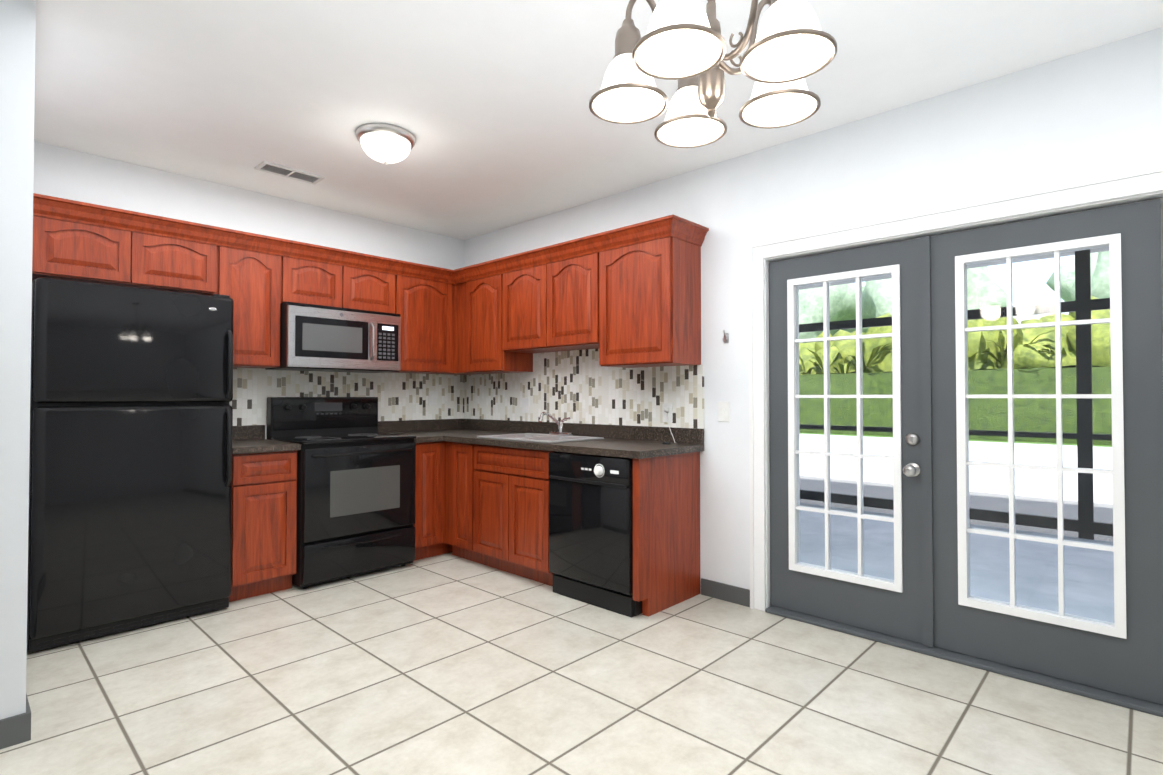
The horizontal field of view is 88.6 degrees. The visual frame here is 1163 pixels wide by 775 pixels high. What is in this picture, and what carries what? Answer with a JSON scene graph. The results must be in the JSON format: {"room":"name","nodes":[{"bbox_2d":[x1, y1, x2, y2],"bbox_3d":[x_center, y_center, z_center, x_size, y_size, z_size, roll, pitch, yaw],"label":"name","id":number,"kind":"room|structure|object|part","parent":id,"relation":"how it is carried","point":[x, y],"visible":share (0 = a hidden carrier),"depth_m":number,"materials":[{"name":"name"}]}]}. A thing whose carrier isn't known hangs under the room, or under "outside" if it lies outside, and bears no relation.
{"room":"kitchen","nodes":[
{"label":"kitchen","id":0,"kind":"room"},
{"bbox_2d":[0,0,35,719],"bbox_3d":[-3.714,-0.083,1.318,1.555,2.580,3.570,-1,-1,43],"label":"wall","id":1,"kind":"structure","parent":0,"point":[17,56],"depth_m":2.05,"materials":[{"name":"paint"}]},
{"bbox_2d":[0,708,30,748],"bbox_3d":[-3.139,1.151,0.764,0.012,0.095,3.583,-1,-1,43],"label":"baseboard","id":2,"kind":"structure","parent":1,"relation":"attached to","point":[15,730],"depth_m":2.03,"materials":[{"name":"grey paint"}]},
{"bbox_2d":[26,694,29,707],"bbox_3d":[-2.219,1.176,2.351,0.780,0.095,0.013,-1,-1,43],"label":"baseboard","id":3,"kind":"structure","parent":1,"relation":"attached to","point":[27,703],"depth_m":2.12,"materials":[{"name":"grey paint"}]},
{"bbox_2d":[33,141,464,269],"bbox_3d":[-3.316,-0.057,2.957,0.120,2.580,6.740,-1,-1,43],"label":"wall","id":4,"kind":"structure","parent":0,"point":[65,173],"depth_m":3.91,"materials":[{"name":"paint"}]},
{"bbox_2d":[32,193,147,288],"bbox_3d":[-2.748,-0.765,3.247,0.317,0.385,0.535,-1,-1,43],"label":"upper cabinet","id":5,"kind":"object","parent":4,"relation":"attached to","point":[73,240],"depth_m":3.16,"materials":[{"name":"brown wood"}]},
{"bbox_2d":[148,214,223,295],"bbox_3d":[-2.474,-0.760,3.536,0.317,0.385,0.479,-1,-1,43],"label":"upper cabinet","id":6,"kind":"object","parent":4,"relation":"attached to","point":[184,256],"depth_m":3.47,"materials":[{"name":"brown wood"}]},
{"bbox_2d":[232,425,263,440],"bbox_3d":[-2.292,0.301,3.930,0.019,0.095,0.377,-1,-1,43],"label":"backsplash","id":7,"kind":"structure","parent":4,"relation":"attached to","point":[240,432],"depth_m":3.98,"materials":[{"name":"stone"}]},
{"bbox_2d":[220,229,283,368],"bbox_3d":[-2.184,-0.541,3.840,0.317,0.815,0.365,-1,-1,43],"label":"upper cabinet","id":8,"kind":"object","parent":4,"relation":"attached to","point":[251,264],"depth_m":3.74,"materials":[{"name":"brown wood"}]},
{"bbox_2d":[284,241,351,308],"bbox_3d":[-1.901,-0.746,4.142,0.317,0.395,0.459,-1,-1,43],"label":"upper cabinet","id":9,"kind":"object","parent":4,"relation":"attached to","point":[313,274],"depth_m":4.02,"materials":[{"name":"brown wood"}]},
{"bbox_2d":[265,302,400,372],"bbox_3d":[-1.727,-0.332,4.212,0.436,0.425,0.796,-1,-1,43],"label":"over-the-range microwave","id":10,"kind":"object","parent":9,"relation":"attached to","point":[323,338],"visible":1,"depth_m":4.04,"materials":[{"name":"metal"}]},
{"bbox_3d":[-1.470,-0.327,4.201,0.048,0.271,0.019,-1,-1,43],"label":"handle","id":11,"kind":"part","parent":10,"relation":"part of","materials":[{"name":"metal"}]},
{"bbox_3d":[-1.404,-0.299,4.295,0.001,0.184,0.124,-1,-1,43],"label":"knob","id":12,"kind":"part","parent":10,"relation":"part of","materials":[{"name":"black plastic"}]},
{"bbox_3d":[-1.397,-0.426,4.305,0.001,0.027,0.090,-1,-1,43],"label":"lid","id":13,"kind":"part","parent":10,"relation":"part of","materials":[{"name":"white plastic"}]},
{"bbox_2d":[352,253,399,313],"bbox_3d":[-1.660,-0.742,4.397,0.317,0.395,0.459,-1,-1,43],"label":"upper cabinet","id":14,"kind":"object","parent":4,"relation":"attached to","point":[375,280],"depth_m":4.33,"materials":[{"name":"brown wood"}]},
{"bbox_2d":[385,261,455,376],"bbox_3d":[-1.331,-0.527,4.742,0.317,0.815,0.500,-1,-1,43],"label":"upper cabinet","id":15,"kind":"object","parent":4,"relation":"attached to","point":[427,293],"depth_m":4.65,"materials":[{"name":"brown wood"}]},
{"bbox_2d":[429,391,435,404],"bbox_3d":[-1.256,0.090,5.026,0.008,0.118,0.075,-1,-1,43],"label":"outlet","id":16,"kind":"object","parent":4,"relation":"attached to","point":[432,397],"visible":1,"depth_m":5.02,"materials":[{"name":"white plastic"}]},
{"bbox_2d":[477,412,603,442],"bbox_3d":[-0.292,0.360,4.111,0.760,0.382,0.490,-1,-1,43],"label":"sink","id":17,"kind":"object","parent":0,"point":[560,436],"depth_m":4.15,"materials":[{"name":"silver metal"}]},
{"bbox_2d":[0,552,1162,774],"bbox_3d":[-0.545,1.241,0.234,7.620,0.100,6.620,-1,-1,43],"label":"floor","id":18,"kind":"structure","parent":0,"point":[446,664],"depth_m":2.35,"materials":[{"name":"tile"}]},
{"bbox_2d":[27,277,233,651],"bbox_3d":[-2.440,0.361,3.225,0.706,1.752,0.826,-1,-1,43],"label":"refrigerator","id":19,"kind":"object","parent":18,"relation":"on","point":[130,467],"visible":1,"depth_m":2.96,"materials":[{"name":"black metal"}]},
{"bbox_3d":[-1.942,0.113,3.285,0.058,0.867,0.023,-1,-1,43],"label":"handle","id":20,"kind":"part","parent":19,"relation":"part of","materials":[{"name":"black plastic"}]},
{"bbox_2d":[229,449,300,601],"bbox_3d":[-2.081,0.815,3.721,0.602,0.860,0.370,-1,-1,43],"label":"base cabinet","id":21,"kind":"object","parent":18,"relation":"on","point":[264,485],"depth_m":3.51,"materials":[{"name":"brown wood"}]},
{"bbox_2d":[232,437,300,456],"bbox_3d":[-2.069,0.364,3.718,0.632,0.039,0.377,-1,-1,43],"label":"countertop","id":22,"kind":"structure","parent":21,"relation":"on","point":[261,445],"depth_m":3.57,"materials":[{"name":"stone"}]},
{"bbox_2d":[267,397,415,588],"bbox_3d":[-1.628,0.658,4.093,0.698,1.185,0.774,-1,-1,43],"label":"range","id":23,"kind":"object","parent":18,"relation":"on","point":[356,480],"visible":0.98,"depth_m":3.92,"materials":[{"name":"black metal"}]},
{"bbox_3d":[-1.803,0.139,4.267,0.030,0.043,0.614,-1,-1,43],"label":"knob","id":24,"kind":"part","parent":23,"relation":"part of","materials":[{"name":"black plastic"}]},
{"bbox_3d":[-1.400,0.712,3.877,0.070,0.600,0.689,-1,-1,43],"label":"handle","id":25,"kind":"part","parent":23,"relation":"part of","materials":[{"name":"black metal"}]},
{"bbox_3d":[-1.409,0.673,3.906,0.002,0.290,0.480,-1,-1,43],"label":"panel","id":26,"kind":"part","parent":23,"relation":"part of","materials":[{"name":"grey glass"}]},
{"bbox_2d":[413,437,443,560],"bbox_3d":[-1.324,0.828,4.520,0.602,0.860,0.243,-1,-1,43],"label":"base cabinet","id":27,"kind":"object","parent":18,"relation":"on","point":[429,494],"depth_m":4.33,"materials":[{"name":"brown wood"}]},
{"bbox_2d":[549,451,641,617],"bbox_3d":[0.220,0.815,3.603,0.630,0.856,0.624,-1,-1,43],"label":"dishwasher","id":28,"kind":"object","parent":18,"relation":"on","point":[591,529],"visible":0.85,"depth_m":3.37,"materials":[{"name":"black plastic"}]},
{"bbox_3d":[0.024,0.536,3.399,0.590,0.017,0.012,-1,-1,43],"label":"handle","id":29,"kind":"part","parent":28,"relation":"part of","materials":[{"name":"black plastic"}]},
{"bbox_3d":[0.092,0.464,3.319,0.280,0.076,0.027,-1,-1,43],"label":"knob","id":30,"kind":"part","parent":28,"relation":"part of","materials":[{"name":"white plastic"}]},
{"bbox_2d":[33,0,1162,239],"bbox_3d":[-0.547,-1.438,0.361,7.740,0.100,6.740,-1,-1,43],"label":"ceiling","id":31,"kind":"structure","parent":0,"point":[485,102],"depth_m":2.65,"materials":[{"name":"paint"}]},
{"bbox_2d":[254,160,324,184],"bbox_3d":[-1.804,-1.329,3.695,0.160,0.012,0.360,-1,-1,43],"label":"ceiling vent","id":32,"kind":"object","parent":31,"relation":"in","point":[286,172],"visible":0.92,"depth_m":3.68,"materials":[{"name":"metal"}]},
{"bbox_2d":[355,123,415,164],"bbox_3d":[-1.044,-1.265,3.182,0.306,0.156,0.306,-1,-1,43],"label":"lamp","id":33,"kind":"object","parent":31,"relation":"attached to","point":[386,144],"visible":1,"depth_m":3.10,"materials":[{"name":"white glass"}]},
{"bbox_3d":[-1.044,-1.257,3.182,0.258,0.101,0.258,-1,-1,43],"label":"lamp shade","id":34,"kind":"part","parent":33,"relation":"part of","materials":[{"name":"white glass"}]},
{"bbox_2d":[589,0,836,147],"bbox_3d":[0.282,-0.976,1.271,0.511,0.794,0.515,-1,-1,43],"label":"chandelier","id":35,"kind":"object","parent":31,"relation":"hanging from","point":[791,46],"visible":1,"depth_m":1.25,"materials":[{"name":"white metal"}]},
{"bbox_2d":[464,27,1162,593],"bbox_3d":[1.770,-0.061,2.704,7.620,2.580,0.120,-1,-1,43],"label":"wall","id":36,"kind":"structure","parent":0,"point":[1090,113],"depth_m":3.02,"materials":[{"name":"paint"}]},
{"bbox_2d":[456,257,539,376],"bbox_3d":[-0.684,-0.527,4.727,0.682,0.815,0.317,-1,-1,43],"label":"upper cabinet","id":37,"kind":"object","parent":36,"relation":"attached to","point":[481,290],"depth_m":4.58,"materials":[{"name":"brown wood"}]},
{"bbox_2d":[522,398,528,412],"bbox_3d":[-0.439,0.140,4.688,0.075,0.118,0.008,-1,-1,43],"label":"outlet","id":38,"kind":"object","parent":36,"relation":"attached to","point":[525,405],"visible":1,"depth_m":4.68,"materials":[{"name":"white plastic"}]},
{"bbox_2d":[508,249,547,352],"bbox_3d":[-0.286,-0.605,4.352,0.539,0.670,0.317,-1,-1,43],"label":"upper cabinet","id":39,"kind":"object","parent":36,"relation":"attached to","point":[522,267],"depth_m":4.26,"materials":[{"name":"brown wood"}]},
{"bbox_2d":[536,233,599,352],"bbox_3d":[0.020,-0.610,4.063,0.539,0.670,0.317,-1,-1,43],"label":"upper cabinet","id":40,"kind":"object","parent":36,"relation":"attached to","point":[568,274],"depth_m":3.95,"materials":[{"name":"brown wood"}]},
{"bbox_2d":[588,217,703,368],"bbox_3d":[0.393,-0.543,3.710,0.613,0.815,0.317,-1,-1,43],"label":"upper cabinet","id":41,"kind":"object","parent":36,"relation":"attached to","point":[588,345],"depth_m":3.53,"materials":[{"name":"brown wood"}]},
{"bbox_3d":[0.553,0.235,3.699,0.125,0.216,0.063,-1,-1,43],"label":"charger cord","id":42,"kind":"part","parent":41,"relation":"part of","materials":[{"name":"white plastic"}]},
{"bbox_2d":[662,404,672,421],"bbox_3d":[0.542,0.161,3.760,0.075,0.118,0.008,-1,-1,43],"label":"outlet","id":43,"kind":"object","parent":36,"relation":"attached to","point":[669,416],"visible":0.94,"depth_m":3.75,"materials":[{"name":"white plastic"}]},
{"bbox_2d":[718,402,729,421],"bbox_3d":[0.834,0.141,3.494,0.075,0.118,0.013,-1,-1,43],"label":"light switch","id":44,"kind":"object","parent":36,"relation":"attached to","point":[723,411],"visible":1,"depth_m":3.49,"materials":[{"name":"white plastic"}]},
{"bbox_2d":[722,330,728,342],"bbox_3d":[0.835,-0.297,3.479,0.030,0.077,0.043,-1,-1,43],"label":"hook","id":45,"kind":"object","parent":36,"relation":"attached to","point":[725,339],"visible":0.98,"depth_m":3.48,"materials":[{"name":"metal"}]},
{"bbox_2d":[701,578,749,606],"bbox_3d":[0.840,1.194,3.473,0.325,0.095,0.012,-1,-1,43],"label":"baseboard","id":46,"kind":"structure","parent":36,"relation":"attached to","point":[730,593],"depth_m":3.47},
{"bbox_2d":[769,238,922,643],"bbox_3d":[1.328,0.252,3.055,0.787,1.914,0.118,-1,-1,43],"label":"french door","id":47,"kind":"structure","parent":36,"relation":"in","point":[889,612],"depth_m":3.02,"materials":[{"name":"grey paint"}]},
{"bbox_2d":[787,264,902,592],"bbox_3d":[1.354,0.197,3.082,0.561,1.578,0.069,-1,-1,43],"label":"grille","id":48,"kind":"object","parent":47,"relation":"attached to","point":[794,452],"visible":0.92,"depth_m":3.07,"materials":[{"name":"white wood"}]},
{"bbox_3d":[1.354,0.197,3.083,0.535,1.552,0.006,-1,-1,43],"label":"glass","id":49,"kind":"part","parent":47,"relation":"part of","materials":[{"name":"clear glass"}]},
{"bbox_3d":[1.552,0.319,2.812,0.064,0.207,0.074,-1,-1,43],"label":"knob","id":50,"kind":"part","parent":47,"relation":"part of","materials":[{"name":"metal"}]},
{"bbox_2d":[748,165,1162,610],"bbox_3d":[1.641,0.205,2.804,1.778,2.051,0.146,-1,-1,43],"label":"door frame","id":51,"kind":"structure","parent":36,"relation":"attached to","point":[1135,186],"depth_m":3.02,"materials":[{"name":"white wood"}]},
{"bbox_2d":[765,605,1162,716],"bbox_3d":[1.651,1.220,2.797,1.594,0.022,0.180,-1,-1,43],"label":"sill","id":52,"kind":"structure","parent":36,"relation":"attached to","point":[1137,704],"depth_m":2.60,"materials":[{"name":"grey paint"}]},
{"bbox_2d":[919,199,1162,704],"bbox_3d":[1.913,0.244,2.541,0.817,1.914,0.062,-1,-1,43],"label":"french door","id":53,"kind":"structure","parent":36,"relation":"in","point":[1131,665],"depth_m":2.45,"materials":[{"name":"grey paint"}]},
{"bbox_3d":[1.930,0.189,2.538,0.535,1.552,0.006,-1,-1,43],"label":"glass","id":54,"kind":"part","parent":53,"relation":"part of","materials":[{"name":"clear glass"}]},
{"bbox_2d":[955,233,1126,638],"bbox_3d":[1.930,0.189,2.538,0.561,1.578,0.069,-1,-1,43],"label":"grille","id":55,"kind":"object","parent":53,"relation":"attached to","point":[1061,617],"visible":0.92,"depth_m":2.49,"materials":[{"name":"white wood"}]},
{"label":"outside","id":56,"kind":"structure","parent":0,"visible":0},
{"bbox_2d":[799,433,1111,446],"bbox_3d":[18.368,1.675,25.782,32.000,0.090,23.500,-1,-1,43],"label":"ground","id":57,"kind":"structure","parent":56,"point":[969,440],"depth_m":16.37,"materials":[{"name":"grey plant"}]},
{"bbox_2d":[799,365,1111,444],"bbox_3d":[11.158,0.462,18.177,26.186,2.099,1.743,-1,-1,43],"label":"lawn","id":58,"kind":"structure","parent":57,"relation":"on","point":[838,382],"depth_m":16.75,"materials":[{"name":"green plant"}]},
{"bbox_2d":[800,476,1112,541],"bbox_3d":[2.985,1.398,8.057,26.000,0.090,2.400,-1,-1,43],"label":"gravel ground","id":59,"kind":"structure","parent":56,"point":[1020,502],"depth_m":6.86,"materials":[{"name":"white gravel"}]},
{"bbox_2d":[800,434,1112,503],"bbox_3d":[6.689,1.487,13.430,28.000,0.080,10.500,-1,-1,43],"label":"ground","id":60,"kind":"structure","parent":56,"point":[982,476],"depth_m":10.74,"materials":[{"name":"white concrete"}]},
{"bbox_2d":[800,503,1114,622],"bbox_3d":[0.965,1.360,5.921,26.000,0.100,3.480,-1,-1,43],"label":"ground","id":61,"kind":"structure","parent":56,"point":[976,548],"depth_m":4.41,"materials":[{"name":"concrete"}]},
{"bbox_2d":[799,249,1112,539],"bbox_3d":[2.887,0.079,6.518,12.000,2.480,0.060,-1,-1,43],"label":"screen enclosure","id":62,"kind":"object","parent":61,"relation":"on","point":[1084,408],"depth_m":5.16,"materials":[{"name":"black metal"}]},
{"bbox_2d":[799,247,1108,289],"bbox_3d":[1.017,-1.244,6.016,26.000,0.150,3.630,-1,-1,43],"label":"roof","id":63,"kind":"structure","parent":62,"relation":"on","point":[1095,250],"depth_m":5.65,"materials":[{"name":"white"}]},
{"bbox_3d":[17.268,-0.883,23.288,27.996,4.971,5.030,-1,-1,43],"label":"trunks","id":64,"kind":"object","parent":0,"visible":0},
{"bbox_2d":[799,251,1109,342],"bbox_3d":[17.073,-2.925,23.231,33.502,6.217,9.052,-1,-1,43],"label":"canopy","id":65,"kind":"object","parent":64,"relation":"attached to","point":[987,292],"depth_m":22.87,"materials":[{"name":"green plant"}]},
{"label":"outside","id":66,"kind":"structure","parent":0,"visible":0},
{"bbox_2d":[799,295,1110,374],"bbox_3d":[12.392,-0.791,20.171,28.222,4.151,4.643,-1,-1,43],"label":"bush","id":67,"kind":"object","parent":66,"point":[874,345],"depth_m":18.50,"materials":[{"name":"green plant"}]}
]}

